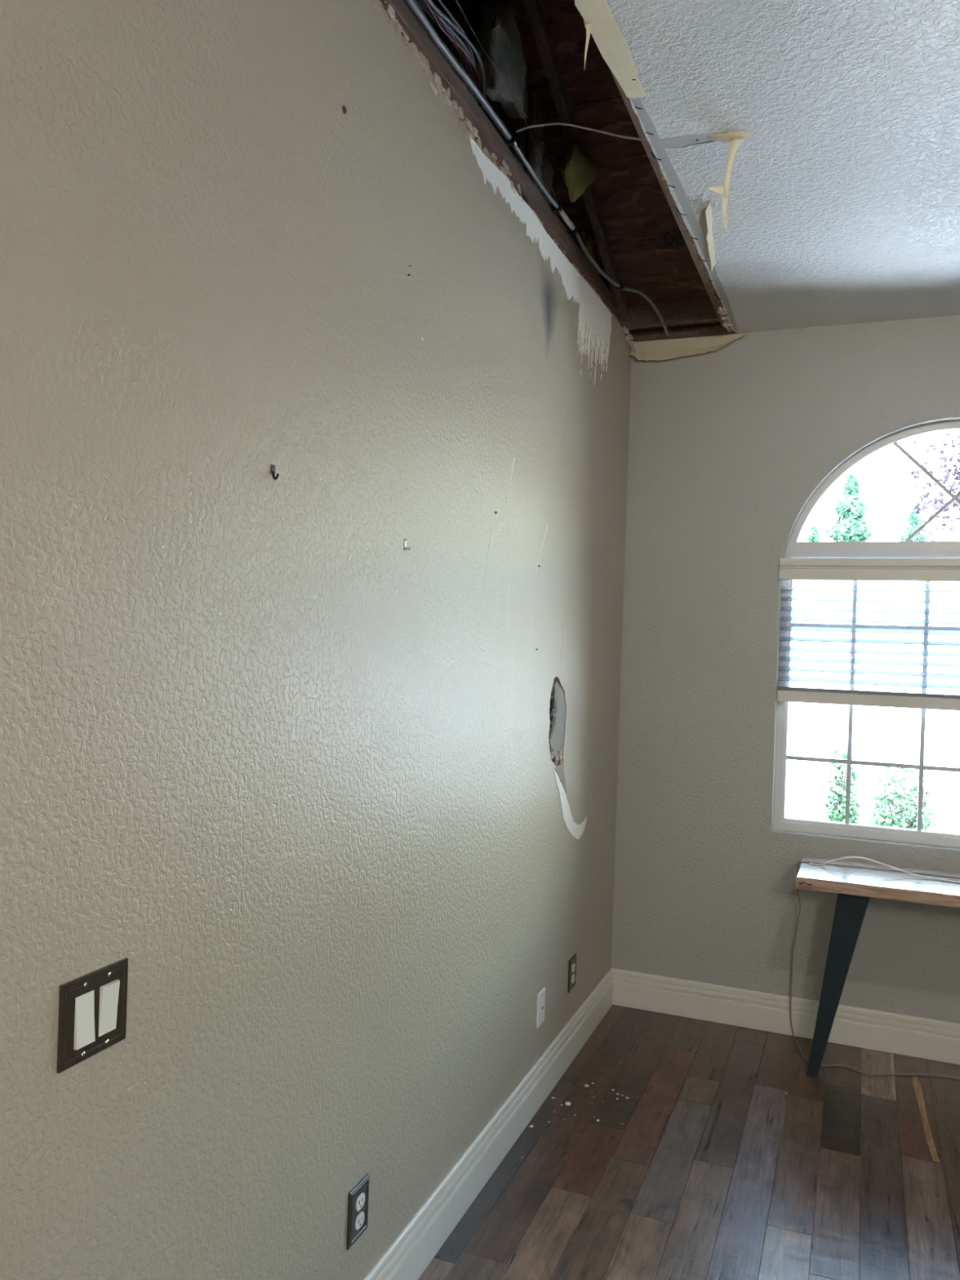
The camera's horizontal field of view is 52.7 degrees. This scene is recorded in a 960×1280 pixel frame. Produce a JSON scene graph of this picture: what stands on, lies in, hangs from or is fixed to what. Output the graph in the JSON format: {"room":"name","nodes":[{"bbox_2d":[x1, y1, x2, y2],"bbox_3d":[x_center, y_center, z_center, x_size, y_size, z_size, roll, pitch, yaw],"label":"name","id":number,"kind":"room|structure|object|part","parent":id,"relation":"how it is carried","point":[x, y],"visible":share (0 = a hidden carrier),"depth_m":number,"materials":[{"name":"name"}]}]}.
{"room":"damaged room","nodes":[
{"label":"damaged room","id":0,"kind":"room"},
{"bbox_2d":[0,0,635,1279],"bbox_3d":[-0.722,0.095,0.855,0.151,2.798,7.060,2,0,22],"label":"wall","id":1,"kind":"structure","parent":0,"point":[327,794],"depth_m":1.66,"materials":[{"name":"beige paint"}]},
{"bbox_2d":[56,957,128,1073],"bbox_3d":[-0.507,0.494,1.281,0.011,0.111,0.119,2,0,22],"label":"light switch","id":2,"kind":"object","parent":1,"relation":"attached to","point":[92,1006],"visible":1,"depth_m":1.27,"materials":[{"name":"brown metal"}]},
{"bbox_2d":[271,464,279,479],"bbox_3d":[-0.342,-0.281,1.626,0.015,0.026,0.011,2,0,22],"label":"wall hook","id":3,"kind":"object","parent":1,"relation":"attached to","point":[273,466],"visible":1,"depth_m":1.62,"materials":[{"name":"metal"}]},
{"bbox_2d":[342,105,346,114],"bbox_3d":[-0.253,-0.989,1.808,0.005,0.015,0.015,2,0,22],"label":"wall anchor","id":4,"kind":"object","parent":1,"relation":"attached to","point":[344,108],"visible":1,"depth_m":1.81,"materials":[{"name":"grey plastic"}]},
{"bbox_2d":[346,1173,369,1249],"bbox_3d":[-0.249,1.176,1.996,0.008,0.114,0.082,2,0,22],"label":"outlet","id":5,"kind":"object","parent":1,"relation":"attached to","point":[358,1197],"visible":1,"depth_m":1.99,"materials":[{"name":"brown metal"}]},
{"bbox_2d":[355,1211,364,1230],"bbox_3d":[-0.248,1.195,1.995,0.003,0.028,0.034,2,0,22],"label":"receptacle","id":6,"kind":"object","parent":5,"relation":"attached to","point":[359,1215],"depth_m":1.99,"materials":[{"name":"white plastic"}]},
{"bbox_2d":[355,1192,364,1211],"bbox_3d":[-0.246,1.156,1.995,0.003,0.028,0.034,2,0,22],"label":"receptacle","id":7,"kind":"object","parent":5,"relation":"attached to","point":[360,1197],"depth_m":1.99,"materials":[{"name":"white plastic"}]},
{"bbox_2d":[404,538,410,550],"bbox_3d":[-0.157,-0.207,2.101,0.014,0.024,0.011,2,0,22],"label":"wall hook","id":8,"kind":"object","parent":1,"relation":"attached to","point":[405,541],"visible":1,"depth_m":2.10,"materials":[{"name":"silver metal"}]},
{"bbox_2d":[364,968,613,1279],"bbox_3d":[-0.712,1.402,0.836,0.016,0.144,6.856,2,0,22],"label":"baseboard","id":9,"kind":"structure","parent":1,"relation":"attached to","point":[411,1253],"depth_m":2.66,"materials":[{"name":"white wood"}]},
{"bbox_2d":[379,0,626,334],"bbox_3d":[-0.057,-1.301,2.431,0.091,0.113,3.455,2,0,22],"label":"plate","id":10,"kind":"object","parent":1,"relation":"on","point":[491,140],"visible":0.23,"depth_m":2.57,"materials":[{"name":"brown wood"}]},
{"bbox_2d":[415,0,472,96],"bbox_3d":[-0.173,-1.430,2.141,0.010,0.125,0.827,2,0,22],"label":"wire","id":11,"kind":"object","parent":10,"relation":"on","point":[455,46],"visible":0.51,"depth_m":2.44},
{"bbox_2d":[417,0,475,99],"bbox_3d":[-0.164,-1.428,2.134,0.010,0.121,0.821,2,0,22],"label":"wire","id":12,"kind":"object","parent":10,"relation":"on","point":[471,69],"visible":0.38,"depth_m":2.45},
{"bbox_2d":[419,0,478,104],"bbox_3d":[-0.154,-1.426,2.127,0.010,0.118,0.815,2,0,22],"label":"wire","id":13,"kind":"object","parent":10,"relation":"on","point":[441,20],"visible":0.61,"depth_m":2.36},
{"bbox_2d":[422,0,481,108],"bbox_3d":[-0.147,-1.400,2.120,0.008,0.115,0.809,2,0,22],"label":"wire","id":14,"kind":"object","parent":10,"relation":"on","point":[443,30],"visible":0.87,"depth_m":2.33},
{"bbox_2d":[425,0,485,108],"bbox_3d":[-0.135,-1.423,2.113,0.010,0.112,0.803,2,0,22],"label":"wire","id":15,"kind":"object","parent":10,"relation":"on","point":[430,2],"visible":0.91,"depth_m":2.36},
{"bbox_2d":[437,0,475,65],"bbox_3d":[-0.136,-1.454,2.205,0.016,0.166,0.774,2,0,21],"label":"loose wire","id":16,"kind":"object","parent":10,"relation":"on","point":[441,2],"visible":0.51,"depth_m":2.38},
{"bbox_2d":[455,0,557,203],"bbox_3d":[0.077,-1.459,2.679,0.009,0.167,1.011,2,0,22],"label":"loose wire","id":17,"kind":"object","parent":10,"relation":"on","point":[455,0],"visible":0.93,"depth_m":2.68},
{"bbox_2d":[527,89,546,192],"bbox_3d":[0.182,-1.683,3.079,0.036,0.652,0.091,2,0,22],"label":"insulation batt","id":18,"kind":"object","parent":10,"relation":"on","point":[537,113],"visible":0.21,"depth_m":3.05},
{"bbox_2d":[404,0,669,335],"bbox_3d":[0.155,-1.306,2.752,0.132,0.124,2.607,2,0,25],"label":"electrical cable","id":19,"kind":"object","parent":10,"relation":"attached to","point":[511,140],"visible":1,"depth_m":2.61,"materials":[{"name":"white plastic"}]},
{"bbox_2d":[560,219,568,231],"bbox_3d":[0.305,-1.431,3.507,0.040,0.169,0.038,2,0,22],"label":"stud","id":20,"kind":"object","parent":10,"relation":"on","point":[562,221],"depth_m":3.49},
{"bbox_2d":[523,0,631,331],"bbox_3d":[-0.068,-2.067,2.178,0.032,1.598,3.800,2,0,22],"label":"rafter","id":21,"kind":"object","parent":10,"relation":"on","point":[535,10],"visible":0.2,"depth_m":3.07,"materials":[{"name":"brown wood"}]},
{"bbox_2d":[578,230,601,277],"bbox_3d":[0.416,-1.462,3.635,0.046,0.204,0.213,2,0,22],"label":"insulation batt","id":22,"kind":"object","parent":10,"relation":"on","point":[587,240],"visible":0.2,"depth_m":3.55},
{"bbox_2d":[620,298,719,329],"bbox_3d":[0.767,-1.284,3.817,0.440,0.080,0.038,2,0,22],"label":"block","id":23,"kind":"object","parent":10,"relation":"attached to","point":[700,311],"visible":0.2,"depth_m":3.80,"materials":[{"name":"brown wood"}]},
{"bbox_2d":[536,986,545,1028],"bbox_3d":[0.198,1.186,3.126,0.008,0.109,0.069,2,0,22],"label":"cable plate","id":24,"kind":"object","parent":1,"relation":"attached to","point":[541,995],"visible":1,"depth_m":3.12,"materials":[{"name":"white plastic"}]},
{"bbox_2d":[567,953,576,992],"bbox_3d":[0.331,1.190,3.461,0.008,0.114,0.084,2,0,22],"label":"outlet","id":25,"kind":"object","parent":1,"relation":"attached to","point":[572,962],"visible":1,"depth_m":3.45,"materials":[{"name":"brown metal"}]},
{"bbox_2d":[571,973,574,983],"bbox_3d":[0.332,1.209,3.460,0.003,0.028,0.034,2,0,22],"label":"receptacle","id":26,"kind":"object","parent":25,"relation":"attached to","point":[572,975],"depth_m":3.46,"materials":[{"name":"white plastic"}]},
{"bbox_2d":[571,963,575,972],"bbox_3d":[0.334,1.170,3.460,0.003,0.028,0.034,2,0,22],"label":"receptacle","id":27,"kind":"object","parent":25,"relation":"attached to","point":[573,965],"depth_m":3.45,"materials":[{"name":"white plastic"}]},
{"bbox_2d":[405,0,721,333],"bbox_3d":[0.530,-2.003,0.032,6.200,1.813,8.411,2,0,22],"label":"roof sheathing","id":28,"kind":"structure","parent":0,"point":[652,255],"depth_m":3.25,"materials":[{"name":"brown wood"}]},
{"bbox_2d":[475,0,528,119],"bbox_3d":[0.070,-1.707,2.835,0.073,0.343,0.324,2,0,22],"label":"insulation batt","id":29,"kind":"object","parent":28,"relation":"attached to","point":[498,33],"visible":0.88,"depth_m":2.77,"materials":[{"name":"grey fabric"}]},
{"bbox_3d":[0.119,-1.933,2.532,3.500,0.471,1.127,2,0,22],"label":"panel","id":30,"kind":"part","parent":28,"relation":"part of","materials":[{"name":"brown wood"}]},
{"bbox_2d":[540,142,554,207],"bbox_3d":[0.235,-1.660,3.285,0.032,0.610,0.209,2,0,22],"label":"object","id":31,"kind":"object","parent":28,"relation":"hanging from","point":[548,168],"visible":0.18,"depth_m":3.24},
{"bbox_2d":[560,140,596,202],"bbox_3d":[0.340,-1.516,3.177,0.014,0.259,0.454,2,0,22],"label":"insulation batt","id":32,"kind":"object","parent":28,"relation":"attached to","point":[578,171],"visible":0.93,"depth_m":3.09,"materials":[{"name":"yellow fabric"}]},
{"bbox_3d":[0.520,-1.459,3.584,3.500,0.472,1.130,2,0,22],"label":"panel","id":33,"kind":"part","parent":28,"relation":"part of","materials":[{"name":"brown wood"}]},
{"bbox_2d":[417,1004,959,1279],"bbox_3d":[1.245,1.572,-0.010,4.313,0.060,7.027,2,0,22],"label":"floor","id":34,"kind":"structure","parent":0,"point":[718,1171],"depth_m":2.77,"materials":[{"name":"brown wood"}]},
{"bbox_2d":[795,857,959,1076],"bbox_3d":[1.815,1.196,3.241,1.445,0.710,0.357,2,0,22],"label":"desk","id":35,"kind":"object","parent":34,"relation":"on","point":[855,886],"visible":0.98,"depth_m":3.38,"materials":[{"name":"brown wood"}]},
{"bbox_3d":[1.263,1.197,3.411,0.202,0.671,0.067,2,0,13],"label":"leg","id":36,"kind":"part","parent":35,"relation":"part of","materials":[{"name":"black metal"}]},
{"bbox_2d":[790,861,959,1079],"bbox_3d":[1.546,1.184,3.432,0.894,0.716,0.211,2,0,28],"label":"power cord","id":37,"kind":"object","parent":35,"relation":"on","point":[804,1058],"visible":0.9,"depth_m":3.51,"materials":[{"name":"grey plastic"}]},
{"bbox_2d":[809,856,959,883],"bbox_3d":[1.494,0.804,3.394,0.649,0.052,0.028,2,0,26],"label":"charging cable","id":38,"kind":"object","parent":35,"relation":"on","point":[847,857],"visible":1,"depth_m":3.42,"materials":[{"name":"white plastic"}]},
{"bbox_2d":[605,0,959,333],"bbox_3d":[1.343,-1.200,-0.004,4.313,0.036,7.157,2,0,22],"label":"ceiling","id":39,"kind":"structure","parent":0,"point":[843,203],"depth_m":2.40,"materials":[{"name":"white paint"}]},
{"bbox_2d":[515,122,640,140],"bbox_3d":[0.267,-1.315,2.535,0.383,0.121,0.010,2,0,26],"label":"wire","id":40,"kind":"object","parent":39,"relation":"attached to","point":[552,123],"visible":0.84,"depth_m":2.54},
{"bbox_2d":[574,0,646,98],"bbox_3d":[0.237,-1.189,1.920,0.069,0.104,0.624,2,0,20],"label":"paper","id":41,"kind":"object","parent":39,"relation":"attached to","point":[598,20],"visible":1,"depth_m":1.99,"materials":[{"name":"beige paper"}]},
{"bbox_2d":[608,66,727,329],"bbox_3d":[0.474,-1.252,2.535,0.054,0.050,2.860,2,0,22],"label":"strip","id":42,"kind":"object","parent":39,"relation":"attached to","point":[703,272],"visible":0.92,"depth_m":2.81,"materials":[{"name":"wood"}]},
{"bbox_2d":[627,324,735,341],"bbox_3d":[0.812,-1.245,3.934,0.440,0.032,0.020,2,0,22],"label":"block","id":43,"kind":"object","parent":42,"relation":"attached to","point":[709,330],"visible":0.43,"depth_m":3.92,"materials":[{"name":"brown wood"}]},
{"bbox_2d":[705,202,715,272],"bbox_3d":[0.700,-1.214,2.946,0.019,0.029,0.454,2,0,15],"label":"paper","id":44,"kind":"object","parent":39,"relation":"attached to","point":[708,210],"visible":1,"depth_m":2.92,"materials":[{"name":"beige paper"}]},
{"bbox_2d":[706,131,751,230],"bbox_3d":[0.602,-1.120,2.363,0.107,0.239,0.028,2,0,13],"label":"paper","id":45,"kind":"object","parent":39,"relation":"hanging from","point":[735,139],"visible":1,"depth_m":2.36,"materials":[{"name":"beige paper"}]},
{"bbox_2d":[610,315,959,1023],"bbox_3d":[2.596,0.215,3.283,4.313,2.764,0.105,2,0,22],"label":"wall","id":46,"kind":"structure","parent":0,"point":[729,446],"depth_m":3.85,"materials":[{"name":"beige paint"}]},
{"bbox_2d":[634,333,737,342],"bbox_3d":[2.554,-1.174,3.310,4.300,0.008,0.088,2,0,22],"label":"wall plate","id":47,"kind":"object","parent":46,"relation":"on","point":[733,333],"depth_m":3.94,"materials":[{"name":"brown wood"}]},
{"bbox_2d":[630,333,747,360],"bbox_3d":[0.840,-1.180,3.917,0.464,0.094,0.032,2,0,22],"label":"paper","id":48,"kind":"object","parent":46,"relation":"attached to","point":[664,349],"visible":1,"depth_m":3.94,"materials":[{"name":"beige paper"}]},
{"bbox_2d":[612,968,959,1064],"bbox_3d":[1.682,1.473,3.566,2.460,0.144,0.016,2,0,22],"label":"baseboard","id":49,"kind":"structure","parent":46,"relation":"attached to","point":[868,1028],"depth_m":3.76,"materials":[{"name":"white wood"}]},
{"bbox_2d":[773,420,959,847],"bbox_3d":[1.765,-0.024,3.639,1.222,1.588,0.048,2,0,22],"label":"window","id":50,"kind":"structure","parent":46,"relation":"in","point":[907,548],"depth_m":3.75,"materials":[{"name":"white plastic"}]},
{"bbox_2d":[777,558,959,711],"bbox_3d":[1.743,-0.019,3.583,1.234,0.558,0.072,2,0,22],"label":"window blind","id":51,"kind":"object","parent":50,"relation":"attached to","point":[929,570],"visible":1,"depth_m":3.68,"materials":[{"name":"white plastic"}]},
{"bbox_3d":[1.436,-0.018,3.716,0.002,0.450,0.052,2,0,22],"label":"ladder cord","id":52,"kind":"part","parent":51,"relation":"part of","materials":[{"name":"white fabric"}]},
{"bbox_3d":[1.737,0.237,3.592,1.217,0.044,0.051,2,0,22],"label":"rail","id":53,"kind":"part","parent":51,"relation":"part of","materials":[{"name":"white plastic"}]},
{"bbox_3d":[1.673,-0.010,3.622,0.002,0.450,0.052,2,0,22],"label":"ladder cord","id":54,"kind":"part","parent":51,"relation":"part of","materials":[{"name":"white fabric"}]},
{"bbox_3d":[1.758,0.214,3.644,1.164,1.049,0.032,2,0,22],"label":"sash","id":55,"kind":"part","parent":50,"relation":"part of","materials":[{"name":"white plastic"}]},
{"bbox_3d":[0.613,-1.503,0.284,6.100,0.556,7.050,2,0,22],"label":"floor","id":56,"kind":"structure","parent":0,"visible":0},
{"bbox_2d":[509,117,525,168],"bbox_3d":[0.116,-1.539,3.046,0.040,0.374,0.038,2,0,22],"label":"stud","id":57,"kind":"object","parent":56,"relation":"on","point":[515,124],"visible":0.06,"depth_m":3.03,"materials":[{"name":"brown wood"}]},
{"label":"outside","id":58,"kind":"structure","parent":0,"visible":0},
{"bbox_2d":[785,712,959,833],"bbox_3d":[25.586,2.365,67.341,120.000,0.100,135.900,2,0,22],"label":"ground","id":59,"kind":"structure","parent":58,"point":[809,735],"depth_m":15.05,"materials":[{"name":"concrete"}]},
{"bbox_2d":[805,526,821,542],"bbox_3d":[12.527,-1.152,36.360,4.200,6.295,4.295,2,0,25],"label":"conifer tree","id":60,"kind":"object","parent":59,"relation":"on","point":[814,535],"visible":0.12,"depth_m":36.37,"materials":[{"name":"green plant"}]},
{"bbox_2d":[821,746,862,823],"bbox_3d":[3.147,1.347,8.417,0.352,0.845,0.352,2,0,22],"label":"shrub","id":61,"kind":"object","parent":59,"relation":"on","point":[837,798],"visible":0.54,"depth_m":8.38,"materials":[{"name":"green plant"}]},
{"bbox_3d":[3.129,1.421,8.431,0.226,0.643,0.256,2,0,32],"label":"stem","id":62,"kind":"part","parent":61,"relation":"part of","materials":[{"name":"green plant"}]},
{"bbox_2d":[823,473,878,542],"bbox_3d":[10.645,-1.454,28.056,3.829,6.770,3.632,2,0,-29],"label":"conifer tree","id":63,"kind":"object","parent":59,"relation":"on","point":[851,512],"visible":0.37,"depth_m":27.85,"materials":[{"name":"green plant"}]},
{"bbox_2d":[788,580,959,722],"bbox_3d":[10.591,-0.178,23.827,48.100,4.240,0.420,2,0,22],"label":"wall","id":64,"kind":"structure","parent":59,"relation":"on","point":[793,707],"depth_m":23.97,"materials":[{"name":"paint"}]},
{"bbox_2d":[866,759,937,831],"bbox_3d":[3.640,1.409,8.332,0.616,0.745,0.616,2,0,22],"label":"shrub","id":65,"kind":"object","parent":59,"relation":"on","point":[898,820],"visible":0.62,"depth_m":8.27,"materials":[{"name":"green plant"}]},
{"bbox_3d":[3.660,1.480,8.287,0.390,0.566,0.436,2,0,37],"label":"stem","id":66,"kind":"part","parent":65,"relation":"part of","materials":[{"name":"green plant"}]},
{"bbox_2d":[898,507,930,541],"bbox_3d":[14.181,-1.152,31.577,3.658,6.381,3.741,2,0,22],"label":"conifer tree","id":67,"kind":"object","parent":59,"relation":"on","point":[920,536],"visible":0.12,"depth_m":31.40,"materials":[{"name":"green plant"}]},
{"bbox_2d":[888,431,959,541],"bbox_3d":[4.473,-0.728,7.159,2.664,5.038,3.182,2,0,-43],"label":"tree","id":68,"kind":"object","parent":59,"relation":"on","point":[953,488],"visible":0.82,"depth_m":7.29,"materials":[{"name":"purple plant"}]}
]}

